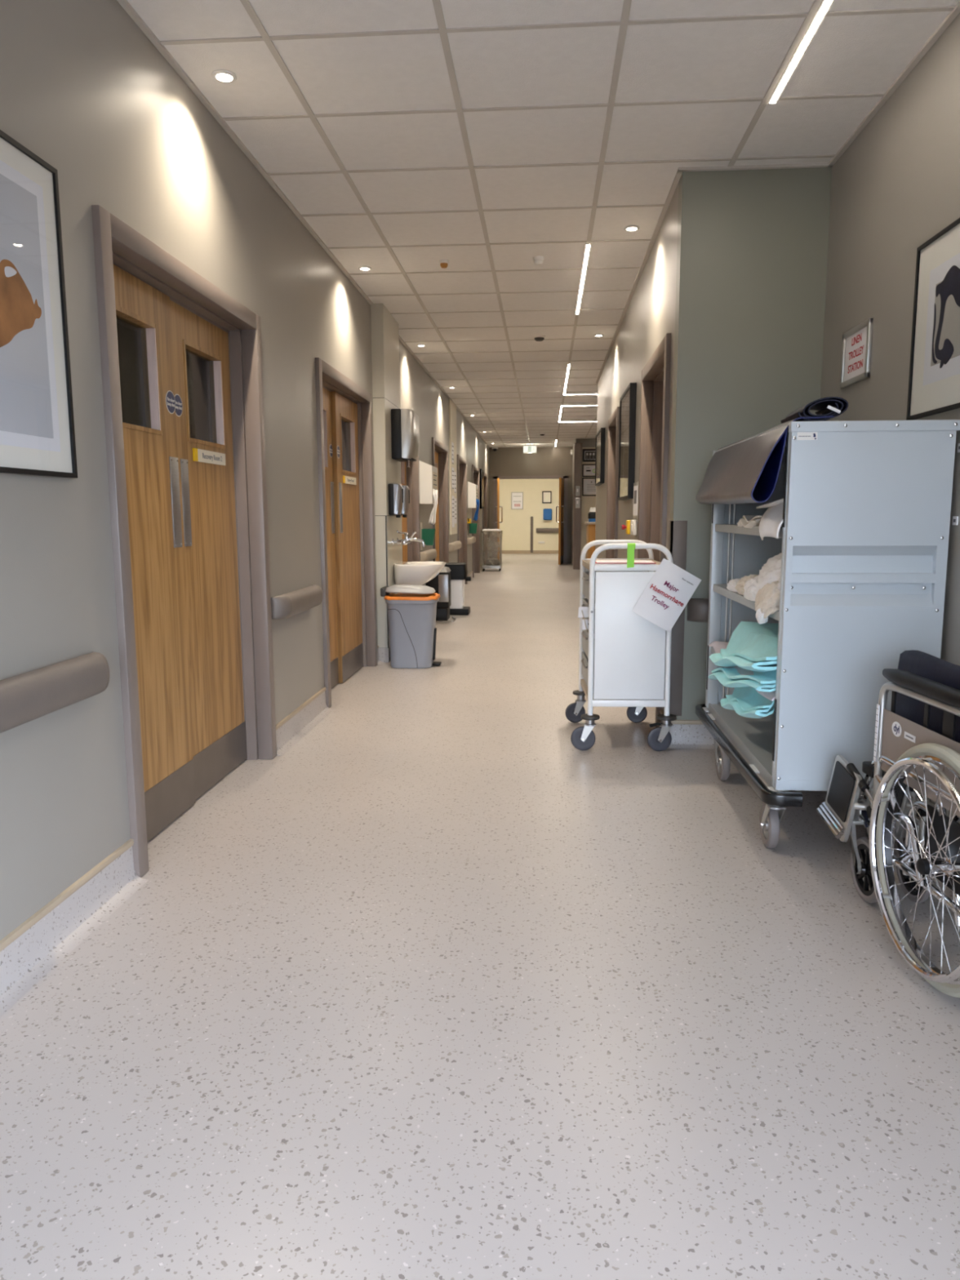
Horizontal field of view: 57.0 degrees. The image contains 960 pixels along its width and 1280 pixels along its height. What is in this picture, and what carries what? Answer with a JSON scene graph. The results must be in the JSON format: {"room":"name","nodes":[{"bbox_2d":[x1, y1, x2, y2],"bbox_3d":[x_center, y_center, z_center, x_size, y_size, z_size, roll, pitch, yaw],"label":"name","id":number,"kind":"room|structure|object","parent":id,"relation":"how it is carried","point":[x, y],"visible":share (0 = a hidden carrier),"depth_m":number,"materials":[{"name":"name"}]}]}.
{"room":"hospital interior","nodes":[
{"label":"hospital interior","id":0,"kind":"room"},
{"bbox_2d":[116,317,212,442],"bbox_3d":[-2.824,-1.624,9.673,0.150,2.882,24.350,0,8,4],"label":"windows","id":1,"kind":"structure","parent":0,"point":[129,335],"depth_m":7.54,"materials":[{"name":"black glass"}]},
{"bbox_2d":[0,0,489,940],"bbox_3d":[-0.744,-1.611,9.522,0.200,2.882,24.350,0,8,4],"label":"wall","id":2,"kind":"structure","parent":0,"point":[83,88],"depth_m":2.71,"materials":[{"name":"beige paint"}]},
{"bbox_2d":[0,129,77,478],"bbox_3d":[-1.187,-0.795,1.954,0.020,0.820,1.000,0,8,4],"label":"framed picture","id":3,"kind":"object","parent":2,"relation":"attached to","point":[37,432],"visible":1,"depth_m":2.29,"materials":[{"name":"white paper"}]},
{"bbox_2d":[0,173,53,438],"bbox_3d":[-1.187,-0.795,1.954,0.008,0.618,0.798,0,8,4],"label":"print","id":4,"kind":"object","parent":3,"relation":"attached to","point":[26,384],"depth_m":2.25},
{"bbox_2d":[0,651,110,733],"bbox_3d":[-1.177,0.215,1.737,0.085,0.118,1.800,0,8,4],"label":"handrail","id":5,"kind":"object","parent":2,"relation":"attached to","point":[28,696],"visible":1,"depth_m":2.27,"materials":[{"name":"beige plastic"}]},
{"bbox_2d":[91,204,276,877],"bbox_3d":[-1.176,-0.356,3.503,0.224,2.090,1.503,0,8,4],"label":"door","id":6,"kind":"structure","parent":2,"relation":"in","point":[189,522],"depth_m":3.49,"materials":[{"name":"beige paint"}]},
{"bbox_2d":[0,557,489,1017],"bbox_3d":[-0.617,-0.242,9.632,0.055,0.139,24.200,0,8,4],"label":"baseboard","id":7,"kind":"structure","parent":2,"relation":"attached to","point":[34,948],"depth_m":2.52,"materials":[{"name":"plastic"}]},
{"bbox_2d":[271,584,323,619],"bbox_3d":[-0.958,-0.209,4.719,0.085,0.118,0.760,0,8,4],"label":"handrail","id":8,"kind":"object","parent":2,"relation":"attached to","point":[286,605],"visible":0.98,"depth_m":4.51,"materials":[{"name":"beige plastic"}]},
{"bbox_2d":[315,357,377,707],"bbox_3d":[-0.987,-0.723,6.086,0.224,2.090,1.600,0,8,4],"label":"door","id":9,"kind":"structure","parent":2,"relation":"in","point":[344,431],"depth_m":6.29,"materials":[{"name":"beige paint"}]},
{"bbox_2d":[370,303,402,662],"bbox_3d":[-0.758,-1.248,7.322,0.095,2.782,0.740,0,8,4],"label":"column","id":10,"kind":"structure","parent":2,"relation":"attached to","point":[384,328],"depth_m":7.02,"materials":[{"name":"paint"}]},
{"bbox_2d":[387,483,403,517],"bbox_3d":[-0.673,-1.120,7.111,0.111,0.270,0.140,0,8,4],"label":"soap dispenser","id":11,"kind":"object","parent":10,"relation":"attached to","point":[395,491],"visible":1,"depth_m":7.05,"materials":[{"name":"silver metal"}]},
{"bbox_2d":[391,408,419,467],"bbox_3d":[-0.612,-1.664,7.338,0.192,0.460,0.370,0,8,4],"label":"paper towel dispenser","id":12,"kind":"object","parent":10,"relation":"attached to","point":[405,431],"visible":1,"depth_m":7.16,"materials":[{"name":"silver metal"}]},
{"bbox_2d":[400,484,409,517],"bbox_3d":[-0.648,-1.167,7.447,0.111,0.270,0.140,0,8,4],"label":"soap dispenser","id":13,"kind":"object","parent":10,"relation":"attached to","point":[406,489],"visible":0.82,"depth_m":7.39,"materials":[{"name":"silver plastic"}]},
{"bbox_2d":[391,530,426,547],"bbox_3d":[-0.582,-0.846,7.376,0.262,0.145,0.341,0,8,4],"label":"tap","id":14,"kind":"object","parent":10,"relation":"attached to","point":[407,540],"visible":1,"depth_m":7.35,"materials":[{"name":"silver metal"}]},
{"bbox_2d":[394,561,446,585],"bbox_3d":[-0.500,-0.481,7.422,0.426,0.332,0.510,0,8,4],"label":"basin","id":15,"kind":"object","parent":10,"relation":"attached to","point":[415,573],"visible":0.71,"depth_m":7.21,"materials":[{"name":"white ceramic"}]},
{"bbox_2d":[400,454,420,561],"bbox_3d":[-0.791,-1.101,8.748,0.224,2.090,1.270,0,8,4],"label":"door","id":16,"kind":"structure","parent":2,"relation":"in","point":[410,477],"depth_m":9.26,"materials":[{"name":"beige paint"}]},
{"bbox_2d":[420,522,435,550],"bbox_3d":[-0.563,-1.120,9.553,0.163,0.300,0.100,0,8,4],"label":"holder","id":17,"kind":"object","parent":2,"relation":"attached to","point":[428,535],"visible":0.86,"depth_m":9.51,"materials":[{"name":"green plastic"}]},
{"bbox_2d":[422,528,435,545],"bbox_3d":[-0.552,-1.113,9.554,0.141,0.175,0.100,0,8,4],"label":"tray","id":18,"kind":"object","parent":17,"relation":"on","point":[428,535],"depth_m":9.50,"materials":[{"name":"green plastic"}]},
{"bbox_2d":[420,548,436,561],"bbox_3d":[-0.575,-0.951,9.943,0.085,0.118,0.980,0,8,4],"label":"handrail","id":19,"kind":"object","parent":2,"relation":"attached to","point":[430,554],"visible":0.8,"depth_m":9.65,"materials":[{"name":"beige plastic"}]},
{"bbox_2d":[419,460,438,524],"bbox_3d":[-0.532,-1.606,9.685,0.196,0.685,0.500,0,8,4],"label":"dispenser","id":20,"kind":"object","parent":2,"relation":"attached to","point":[428,494],"visible":1,"depth_m":9.44,"materials":[{"name":"white plastic"}]},
{"bbox_2d":[431,437,448,562],"bbox_3d":[-0.598,-1.476,11.389,0.224,2.090,1.580,0,8,4],"label":"door","id":21,"kind":"structure","parent":2,"relation":"in","point":[439,451],"depth_m":12.02,"materials":[{"name":"beige paint"}]},
{"bbox_2d":[448,399,457,534],"bbox_3d":[-0.388,-2.479,12.831,0.022,1.870,0.860,0,8,4],"label":"notice board","id":22,"kind":"object","parent":2,"relation":"attached to","point":[452,407],"visible":1,"depth_m":12.70,"materials":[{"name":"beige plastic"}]},
{"bbox_2d":[448,541,462,551],"bbox_3d":[-0.359,-1.371,12.895,0.085,0.118,1.200,0,8,4],"label":"handrail","id":23,"kind":"object","parent":2,"relation":"attached to","point":[455,545],"visible":0.93,"depth_m":12.47,"materials":[{"name":"beige plastic"}]},
{"bbox_2d":[457,454,467,584],"bbox_3d":[-0.382,-1.895,14.336,0.224,2.090,1.510,0,8,4],"label":"door","id":24,"kind":"structure","parent":2,"relation":"in","point":[462,524],"depth_m":14.94,"materials":[{"name":"beige paint"}]},
{"bbox_2d":[467,523,477,536],"bbox_3d":[-0.125,-1.969,15.527,0.163,0.300,0.100,0,8,4],"label":"holder","id":25,"kind":"object","parent":2,"relation":"attached to","point":[472,527],"visible":0.95,"depth_m":15.48,"materials":[{"name":"green plastic"}]},
{"bbox_2d":[469,523,477,533],"bbox_3d":[-0.114,-1.962,15.528,0.141,0.175,0.100,0,8,4],"label":"tray","id":26,"kind":"object","parent":25,"relation":"on","point":[473,526],"depth_m":15.48,"materials":[{"name":"green plastic"}]},
{"bbox_2d":[467,481,479,520],"bbox_3d":[-0.094,-2.455,15.659,0.196,0.685,0.500,0,8,4],"label":"dispenser","id":27,"kind":"object","parent":2,"relation":"attached to","point":[473,493],"visible":1,"depth_m":15.41,"materials":[{"name":"white plastic"}]},
{"bbox_2d":[471,464,479,577],"bbox_3d":[-0.174,-2.298,17.175,0.224,2.090,1.580,0,8,4],"label":"door","id":28,"kind":"structure","parent":2,"relation":"in","point":[475,471],"depth_m":17.87,"materials":[{"name":"beige paint"}]},
{"bbox_2d":[479,468,484,508],"bbox_3d":[0.032,-3.122,18.309,0.060,0.800,0.760,0,8,4],"label":"wall screen","id":29,"kind":"object","parent":2,"relation":"attached to","point":[481,471],"visible":0.77,"depth_m":18.13,"materials":[{"name":"black plastic"}]},
{"bbox_2d":[482,472,487,564],"bbox_3d":[0.014,-2.662,19.733,0.224,2.090,1.280,0,8,4],"label":"door","id":30,"kind":"structure","parent":2,"relation":"in","point":[485,509],"depth_m":20.26,"materials":[{"name":"beige paint"}]},
{"bbox_2d":[116,0,959,447],"bbox_3d":[0.671,-2.914,9.158,2.658,0.014,24.200,0,8,4],"label":"trim","id":31,"kind":"structure","parent":2,"relation":"attached to","point":[125,4],"depth_m":3.99,"materials":[{"name":"paint"}]},
{"bbox_2d":[0,553,959,1279],"bbox_3d":[0.788,-0.485,12.228,7.000,0.120,30.000,0,8,4],"label":"floor","id":32,"kind":"structure","parent":0,"point":[436,984],"depth_m":2.05,"materials":[{"name":"plastic"}]},
{"bbox_2d":[380,584,441,668],"bbox_3d":[-0.537,-0.113,6.920,0.452,0.638,0.312,0,8,4],"label":"pedal bin","id":33,"kind":"object","parent":32,"relation":"on","point":[411,608],"visible":1,"depth_m":6.80,"materials":[{"name":"grey plastic"}]},
{"bbox_2d":[425,566,455,622],"bbox_3d":[-0.427,-0.511,9.762,0.351,0.595,0.380,0,8,4],"label":"pedal bin","id":34,"kind":"object","parent":32,"relation":"on","point":[441,583],"visible":0.68,"depth_m":9.67,"materials":[{"name":"silver metal"}]},
{"bbox_2d":[444,562,471,615],"bbox_3d":[-0.310,-0.617,10.589,0.415,0.610,0.280,0,8,4],"label":"waste bin","id":35,"kind":"object","parent":32,"relation":"on","point":[459,571],"visible":0.68,"depth_m":10.48,"materials":[{"name":"white metal"}]},
{"bbox_2d":[481,532,502,571],"bbox_3d":[0.249,-1.887,18.672,0.453,0.851,0.390,0,8,4],"label":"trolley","id":36,"kind":"object","parent":32,"relation":"on","point":[491,562],"visible":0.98,"depth_m":18.56,"materials":[{"name":"silver metal"}]},
{"bbox_2d":[584,521,595,558],"bbox_3d":[2.877,-1.630,16.115,1.910,1.040,0.800,0,8,4],"label":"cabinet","id":37,"kind":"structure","parent":32,"relation":"on","point":[590,525],"depth_m":15.81,"materials":[{"name":"brown wood"}]},
{"bbox_2d":[587,507,595,521],"bbox_3d":[2.061,-2.260,15.944,0.220,0.258,0.220,0,8,4],"label":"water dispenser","id":38,"kind":"object","parent":37,"relation":"on","point":[592,513],"visible":0.51,"depth_m":15.85,"materials":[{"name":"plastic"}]},
{"bbox_2d":[564,539,676,751],"bbox_3d":[0.729,0.001,4.680,0.525,1.038,0.706,0,8,2],"label":"trolley","id":39,"kind":"object","parent":32,"relation":"on","point":[624,659],"visible":0.96,"depth_m":4.38,"materials":[{"name":"metal"}]},
{"bbox_2d":[584,559,660,564],"bbox_3d":[0.752,-0.397,4.623,0.381,0.018,0.610,0,8,2],"label":"shelf","id":40,"kind":"object","parent":39,"relation":"attached to","point":[587,562],"depth_m":4.75,"materials":[{"name":"beige laminate"}]},
{"bbox_2d":[595,560,656,564],"bbox_3d":[0.731,-0.394,4.494,0.309,0.012,0.230,0,8,4],"label":"folder","id":41,"kind":"object","parent":39,"relation":"on","point":[597,562],"visible":0.81,"depth_m":4.40,"materials":[{"name":"white paper"}]},
{"bbox_2d":[626,542,635,568],"bbox_3d":[0.737,-0.413,4.312,0.039,0.120,0.032,0,8,4],"label":"tag","id":42,"kind":"object","parent":39,"relation":"attached to","point":[631,546],"visible":1,"depth_m":4.30,"materials":[{"name":"green plastic"}]},
{"bbox_2d":[631,558,701,632],"bbox_3d":[0.907,-0.215,4.293,0.332,0.363,0.019,0,8,4],"label":"paper sign","id":43,"kind":"object","parent":39,"relation":"attached to","point":[671,587],"visible":1,"depth_m":4.29,"materials":[{"name":"white paper"}]},
{"bbox_2d":[695,396,959,848],"bbox_3d":[1.260,-0.104,3.579,0.630,1.552,1.440,0,8,4],"label":"trolley","id":44,"kind":"object","parent":32,"relation":"on","point":[863,540],"visible":0.95,"depth_m":2.92,"materials":[{"name":"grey metal"}]},
{"bbox_2d":[726,578,741,592],"bbox_3d":[1.115,-0.236,3.792,0.097,0.054,0.221,0,8,4],"label":"crumpled cloth","id":45,"kind":"object","parent":44,"relation":"on","point":[731,584],"visible":0.44,"depth_m":3.77,"materials":[{"name":"white fabric"}]},
{"bbox_2d":[708,640,775,701],"bbox_3d":[1.202,0.111,3.584,0.359,0.068,1.189,0,8,4],"label":"sheet","id":46,"kind":"object","parent":44,"relation":"on","point":[717,646],"visible":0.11,"depth_m":3.48,"materials":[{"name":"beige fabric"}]},
{"bbox_2d":[712,583,778,621],"bbox_3d":[1.296,-0.161,3.568,0.472,0.034,1.280,0,8,4],"label":"shelf","id":47,"kind":"object","parent":44,"relation":"attached to","point":[718,589],"depth_m":3.72,"materials":[{"name":"grey metal"}]},
{"bbox_2d":[735,573,758,595],"bbox_3d":[1.114,-0.226,3.612,0.128,0.088,0.314,0,8,4],"label":"crumpled cloth","id":48,"kind":"object","parent":44,"relation":"on","point":[740,584],"visible":0.3,"depth_m":3.60,"materials":[{"name":"beige fabric"}]},
{"bbox_2d":[720,686,774,718],"bbox_3d":[1.126,0.199,3.350,0.340,0.227,0.609,0,8,4],"label":"gown","id":49,"kind":"object","parent":44,"relation":"on","point":[746,701],"visible":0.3,"depth_m":3.30,"materials":[{"name":"teal fabric"}]},
{"bbox_2d":[707,667,776,692],"bbox_3d":[1.130,0.129,3.426,0.370,0.209,0.836,0,8,4],"label":"gown","id":50,"kind":"object","parent":49,"relation":"on","point":[727,677],"visible":0.27,"depth_m":3.21,"materials":[{"name":"teal fabric"}]},
{"bbox_2d":[709,621,778,671],"bbox_3d":[1.130,0.059,3.405,0.377,0.177,0.819,0,8,4],"label":"gown","id":51,"kind":"object","parent":50,"relation":"on","point":[752,646],"visible":0.45,"depth_m":3.43,"materials":[{"name":"teal fabric"}]},
{"bbox_2d":[715,524,782,537],"bbox_3d":[1.295,-0.440,3.529,0.472,0.034,1.280,0,8,4],"label":"shelf","id":52,"kind":"object","parent":44,"relation":"attached to","point":[721,530],"depth_m":3.78,"materials":[{"name":"grey metal"}]},
{"bbox_2d":[743,573,760,601],"bbox_3d":[1.090,-0.204,3.386,0.140,0.108,0.316,0,8,4],"label":"crumpled cloth","id":53,"kind":"object","parent":44,"relation":"on","point":[750,592],"visible":0.37,"depth_m":3.36,"materials":[{"name":"white fabric"}]},
{"bbox_2d":[737,515,782,528],"bbox_3d":[1.216,-0.464,3.472,0.374,0.056,0.328,0,8,4],"label":"folded cloth","id":54,"kind":"object","parent":44,"relation":"on","point":[747,521],"visible":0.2,"depth_m":3.43,"materials":[{"name":"beige fabric"}]},
{"bbox_2d":[755,608,768,624],"bbox_3d":[1.006,-0.087,3.154,0.040,0.059,0.085,1,8,8],"label":"cloth corner","id":55,"kind":"object","parent":44,"relation":"attached to","point":[759,615],"visible":0.86,"depth_m":3.13,"materials":[{"name":"white fabric"}]},
{"bbox_2d":[755,580,780,618],"bbox_3d":[1.071,-0.150,3.167,0.154,0.133,0.306,0,8,4],"label":"crumpled cloth","id":56,"kind":"object","parent":44,"relation":"on","point":[767,598],"visible":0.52,"depth_m":3.10,"materials":[{"name":"beige fabric"}]},
{"bbox_2d":[755,552,782,590],"bbox_3d":[1.200,-0.242,3.275,0.373,0.222,0.702,0,8,4],"label":"sheet","id":57,"kind":"object","parent":44,"relation":"on","point":[770,572],"visible":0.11,"depth_m":3.20,"materials":[{"name":"white fabric"}]},
{"bbox_2d":[755,497,783,540],"bbox_3d":[1.186,-0.435,3.125,0.392,0.165,0.455,0,8,4],"label":"sheet","id":58,"kind":"object","parent":44,"relation":"on","point":[771,522],"visible":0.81,"depth_m":3.06,"materials":[{"name":"white fabric"}]},
{"bbox_2d":[816,649,959,998],"bbox_3d":[1.258,0.382,2.369,0.337,0.932,0.984,0,8,-1],"label":"wheelchair","id":59,"kind":"object","parent":32,"relation":"on","point":[917,749],"visible":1,"depth_m":2.42,"materials":[{"name":"silver metal"}]},
{"bbox_2d":[499,479,559,550],"bbox_3d":[1.959,-4.057,26.699,5.200,2.882,0.150,0,8,4],"label":"wall","id":60,"kind":"structure","parent":0,"point":[515,526],"depth_m":26.70,"materials":[{"name":"beige paint"}]},
{"bbox_2d":[511,492,523,509],"bbox_3d":[1.124,-4.198,26.652,0.360,0.520,0.024,0,8,4],"label":"framed notice","id":61,"kind":"object","parent":60,"relation":"attached to","point":[517,498],"visible":1,"depth_m":26.64,"materials":[{"name":"white paper"}]},
{"bbox_2d":[502,550,558,553],"bbox_3d":[1.958,-2.669,26.816,5.200,0.100,0.008,0,8,4],"label":"baseboard","id":62,"kind":"structure","parent":60,"relation":"attached to","point":[503,551],"depth_m":26.84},
{"bbox_2d":[530,516,533,552],"bbox_3d":[1.567,-3.191,26.769,0.080,1.090,0.014,0,8,4],"label":"guard","id":63,"kind":"object","parent":60,"relation":"attached to","point":[531,517],"visible":1,"depth_m":26.76,"materials":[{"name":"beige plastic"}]},
{"bbox_2d":[542,491,551,503],"bbox_3d":[2.011,-4.291,26.572,0.280,0.360,0.027,0,8,4],"label":"framed notice","id":64,"kind":"object","parent":60,"relation":"attached to","point":[546,495],"visible":1,"depth_m":26.56,"materials":[{"name":"white paper"}]},
{"bbox_2d":[536,528,558,533],"bbox_3d":[2.123,-3.306,26.675,0.860,0.140,0.085,0,8,4],"label":"handrail","id":65,"kind":"object","parent":60,"relation":"attached to","point":[538,530],"visible":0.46,"depth_m":26.65,"materials":[{"name":"beige plastic"}]},
{"bbox_2d":[542,508,551,519],"bbox_3d":[2.027,-3.779,26.593,0.275,0.340,0.132,0,8,4],"label":"dispenser","id":66,"kind":"object","parent":60,"relation":"attached to","point":[547,513],"visible":1,"depth_m":26.53,"materials":[{"name":"blue plastic"}]},
{"bbox_2d":[488,446,572,563],"bbox_3d":[1.299,-3.301,21.386,2.140,2.882,0.150,0,8,4],"label":"wall","id":67,"kind":"structure","parent":0,"point":[505,461],"depth_m":21.20,"materials":[{"name":"beige paint"}]},
{"bbox_2d":[493,475,568,564],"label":"door frame","id":68,"kind":"structure","parent":67,"relation":"in","point":[563,479],"depth_m":21.17,"materials":[{"name":"beige paint"}]},
{"bbox_2d":[127,0,959,447],"bbox_3d":[0.777,-3.355,11.821,7.000,0.125,30.000,0,8,4],"label":"ceiling","id":69,"kind":"structure","parent":0,"point":[486,138],"depth_m":3.68,"materials":[{"name":"tile"}]},
{"bbox_2d":[211,69,237,83],"bbox_3d":[-0.940,-2.072,3.248,0.092,0.015,0.092,0,8,4],"label":"recessed light","id":70,"kind":"object","parent":69,"relation":"in","point":[223,76],"visible":1,"depth_m":3.24,"materials":[{"name":"white plastic"}]},
{"bbox_2d":[523,443,536,453],"bbox_3d":[1.136,-4.371,20.155,0.310,0.217,0.065,0,8,4],"label":"exit sign","id":71,"kind":"object","parent":69,"relation":"hanging from","point":[526,449],"visible":1,"depth_m":20.13,"materials":[{"name":"white plastic"}]},
{"bbox_2d":[533,255,543,265],"bbox_3d":[0.368,-2.385,5.566,0.070,0.046,0.070,0,8,4],"label":"ceiling sensor","id":72,"kind":"object","parent":69,"relation":"attached to","point":[538,260],"visible":1,"depth_m":5.54,"materials":[{"name":"white plastic"}]},
{"bbox_2d":[558,404,597,422],"bbox_3d":[2.369,-3.640,14.221,2.182,0.008,2.358,0,8,4],"label":"recessed light","id":73,"kind":"object","parent":69,"relation":"in","point":[561,406],"visible":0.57,"depth_m":14.13,"materials":[{"name":"paint"}]},
{"bbox_2d":[562,364,597,395],"bbox_3d":[2.112,-3.131,10.641,2.172,0.008,2.468,0,8,4],"label":"recessed light","id":74,"kind":"object","parent":69,"relation":"in","point":[568,365],"visible":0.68,"depth_m":11.00,"materials":[{"name":"paint"}]},
{"bbox_2d":[563,364,586,395],"bbox_3d":[2.112,-3.130,10.642,2.156,0.004,2.452,0,8,4],"label":"diffuser","id":75,"kind":"object","parent":74,"relation":"attached to","point":[568,365],"depth_m":10.84,"materials":[{"name":"white plastic"}]},
{"bbox_2d":[574,243,591,314],"bbox_3d":[0.716,-2.497,6.203,0.035,0.008,1.863,0,8,4],"label":"recessed light","id":76,"kind":"object","parent":69,"relation":"in","point":[588,246],"visible":1,"depth_m":5.99,"materials":[{"name":"paint"}]},
{"bbox_2d":[623,225,639,231],"bbox_3d":[0.858,-2.327,4.994,0.092,0.015,0.092,0,8,4],"label":"recessed light","id":77,"kind":"object","parent":69,"relation":"in","point":[630,228],"visible":1,"depth_m":4.99,"materials":[{"name":"white plastic"}]},
{"bbox_2d":[767,0,834,103],"bbox_3d":[1.061,-1.942,2.284,0.035,0.008,2.418,0,8,4],"label":"recessed light","id":78,"kind":"object","parent":69,"relation":"in","point":[825,5],"visible":1,"depth_m":3.07,"materials":[{"name":"paint"}]},
{"bbox_2d":[571,440,575,565],"bbox_3d":[2.213,-3.144,20.253,0.150,2.882,2.000,0,8,4],"label":"wall","id":79,"kind":"structure","parent":0,"point":[575,440],"depth_m":20.64,"materials":[{"name":"beige paint"}]},
{"bbox_2d":[575,438,595,558],"bbox_3d":[3.332,-2.986,19.105,2.550,2.882,0.150,0,8,4],"label":"wall","id":80,"kind":"structure","parent":0,"point":[587,502],"depth_m":19.10,"materials":[{"name":"beige paint"}]},
{"bbox_2d":[573,442,582,568],"bbox_3d":[2.098,-2.869,19.034,0.160,2.680,0.200,0,8,4],"label":"trim","id":81,"kind":"structure","parent":80,"relation":"attached to","point":[577,446],"depth_m":18.95,"materials":[{"name":"brown laminate"}]},
{"bbox_2d":[582,463,595,476],"bbox_3d":[2.401,-3.641,18.988,0.400,0.270,0.030,0,8,4],"label":"framed certificate","id":82,"kind":"object","parent":80,"relation":"attached to","point":[588,470],"visible":0.62,"depth_m":18.99,"materials":[{"name":"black paper"}]},
{"bbox_2d":[584,466,595,474],"bbox_3d":[2.401,-3.642,18.994,0.292,0.162,0.008,0,8,4],"label":"print","id":83,"kind":"object","parent":82,"relation":"attached to","point":[588,470],"depth_m":18.99,"materials":[{"name":"white paper"}]},
{"bbox_2d":[582,477,595,496],"bbox_3d":[2.402,-3.300,19.037,0.400,0.390,0.030,0,8,4],"label":"framed certificate","id":84,"kind":"object","parent":80,"relation":"attached to","point":[588,487],"visible":0.71,"depth_m":19.04,"materials":[{"name":"grey paper"}]},
{"bbox_2d":[584,480,595,493],"bbox_3d":[2.402,-3.300,19.042,0.292,0.282,0.008,0,8,4],"label":"print","id":85,"kind":"object","parent":84,"relation":"attached to","point":[589,485],"depth_m":19.04,"materials":[{"name":"white paper"}]},
{"bbox_2d":[582,448,595,462],"bbox_3d":[2.399,-3.958,18.944,0.400,0.270,0.030,0,8,4],"label":"framed certificate","id":86,"kind":"object","parent":80,"relation":"attached to","point":[588,455],"visible":0.69,"depth_m":18.95,"materials":[{"name":"black plastic"}]},
{"bbox_2d":[585,451,595,459],"bbox_3d":[2.400,-3.959,18.949,0.292,0.162,0.008,0,8,4],"label":"print","id":87,"kind":"object","parent":86,"relation":"attached to","point":[588,455],"depth_m":18.95,"materials":[{"name":"black paper"}]},
{"bbox_2d":[595,181,679,711],"bbox_3d":[1.296,-1.365,7.734,0.180,2.882,6.655,0,8,4],"label":"wall","id":88,"kind":"structure","parent":0,"point":[650,315],"depth_m":5.99,"materials":[{"name":"beige paint"}]},
{"bbox_2d":[595,427,604,485],"bbox_3d":[1.346,-2.040,9.931,0.045,0.580,1.000,0,8,4],"label":"framed picture","id":89,"kind":"object","parent":88,"relation":"attached to","point":[600,437],"visible":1,"depth_m":9.58,"materials":[{"name":"black plastic"}]},
{"bbox_2d":[605,406,619,558],"bbox_3d":[1.319,-1.038,8.247,0.204,2.090,1.130,0,8,4],"label":"door","id":90,"kind":"structure","parent":88,"relation":"in","point":[613,433],"depth_m":8.64,"materials":[{"name":"brown laminate"}]},
{"bbox_2d":[617,382,636,500],"bbox_3d":[1.106,-1.465,6.668,0.045,0.800,0.860,0,8,4],"label":"framed picture","id":91,"kind":"object","parent":88,"relation":"attached to","point":[627,436],"visible":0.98,"depth_m":6.43,"materials":[{"name":"black plastic"}]},
{"bbox_2d":[630,520,637,535],"bbox_3d":[1.056,-0.757,5.962,0.037,0.101,0.462,0,8,4],"label":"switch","id":92,"kind":"object","parent":88,"relation":"attached to","point":[633,523],"visible":0.97,"depth_m":5.95,"materials":[{"name":"white plastic"}]},
{"bbox_2d":[632,481,638,519],"bbox_3d":[1.071,-0.953,6.050,0.018,0.250,0.310,0,8,4],"label":"framed notice","id":93,"kind":"object","parent":88,"relation":"attached to","point":[635,484],"visible":0.66,"depth_m":6.02,"materials":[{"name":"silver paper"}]},
{"bbox_2d":[636,333,671,727],"bbox_3d":[1.097,-0.609,5.226,0.204,2.090,1.210,0,8,4],"label":"door","id":94,"kind":"structure","parent":88,"relation":"in","point":[655,374],"depth_m":5.65,"materials":[{"name":"brown laminate"}]},
{"bbox_2d":[670,167,831,719],"bbox_3d":[1.301,-0.888,4.371,0.683,2.882,0.120,0,8,4],"label":"wall","id":95,"kind":"structure","parent":0,"point":[752,246],"depth_m":4.22,"materials":[{"name":"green paint"}]},
{"bbox_2d":[663,520,687,715],"bbox_3d":[0.989,-0.107,4.479,0.082,0.987,0.081,0,8,4],"label":"guard","id":96,"kind":"object","parent":95,"relation":"attached to","point":[677,530],"visible":0.59,"depth_m":4.45,"materials":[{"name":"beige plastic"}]},
{"bbox_2d":[668,720,718,749],"bbox_3d":[1.300,0.482,4.477,0.683,0.139,0.055,0,8,4],"label":"baseboard","id":97,"kind":"structure","parent":95,"relation":"attached to","point":[686,734],"depth_m":4.51,"materials":[{"name":"plastic"}]},
{"bbox_2d":[686,598,708,622],"bbox_3d":[1.312,-0.145,4.372,0.555,0.118,0.085,0,8,4],"label":"handrail","id":98,"kind":"object","parent":95,"relation":"attached to","point":[697,608],"visible":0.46,"depth_m":4.37,"materials":[{"name":"beige plastic"}]},
{"bbox_2d":[820,12,959,822],"bbox_3d":[1.460,-0.390,0.848,0.150,2.882,7.195,0,8,4],"label":"wall","id":99,"kind":"structure","parent":0,"point":[895,187],"depth_m":3.35,"materials":[{"name":"beige paint"}]},
{"bbox_2d":[840,317,873,388],"bbox_3d":[1.593,-1.209,3.747,0.017,0.234,0.330,0,8,4],"label":"station sign","id":100,"kind":"object","parent":99,"relation":"attached to","point":[856,346],"visible":1,"depth_m":3.73,"materials":[{"name":"silver metal"}]},
{"bbox_2d":[865,791,952,898],"bbox_3d":[1.359,0.976,0.989,0.055,0.139,7.075,0,8,4],"label":"baseboard","id":101,"kind":"structure","parent":99,"relation":"attached to","point":[948,891],"depth_m":2.82,"materials":[{"name":"plastic"}]},
{"bbox_2d":[906,217,959,420],"bbox_3d":[1.509,-1.013,2.642,0.020,0.590,1.020,0,8,4],"label":"framed picture","id":102,"kind":"object","parent":99,"relation":"attached to","point":[934,380],"visible":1,"depth_m":2.96,"materials":[{"name":"white paper"}]},
{"bbox_2d":[930,280,959,366],"bbox_3d":[1.509,-1.013,2.642,0.008,0.266,0.696,0,8,4],"label":"print","id":103,"kind":"object","parent":102,"relation":"attached to","point":[945,317],"depth_m":2.89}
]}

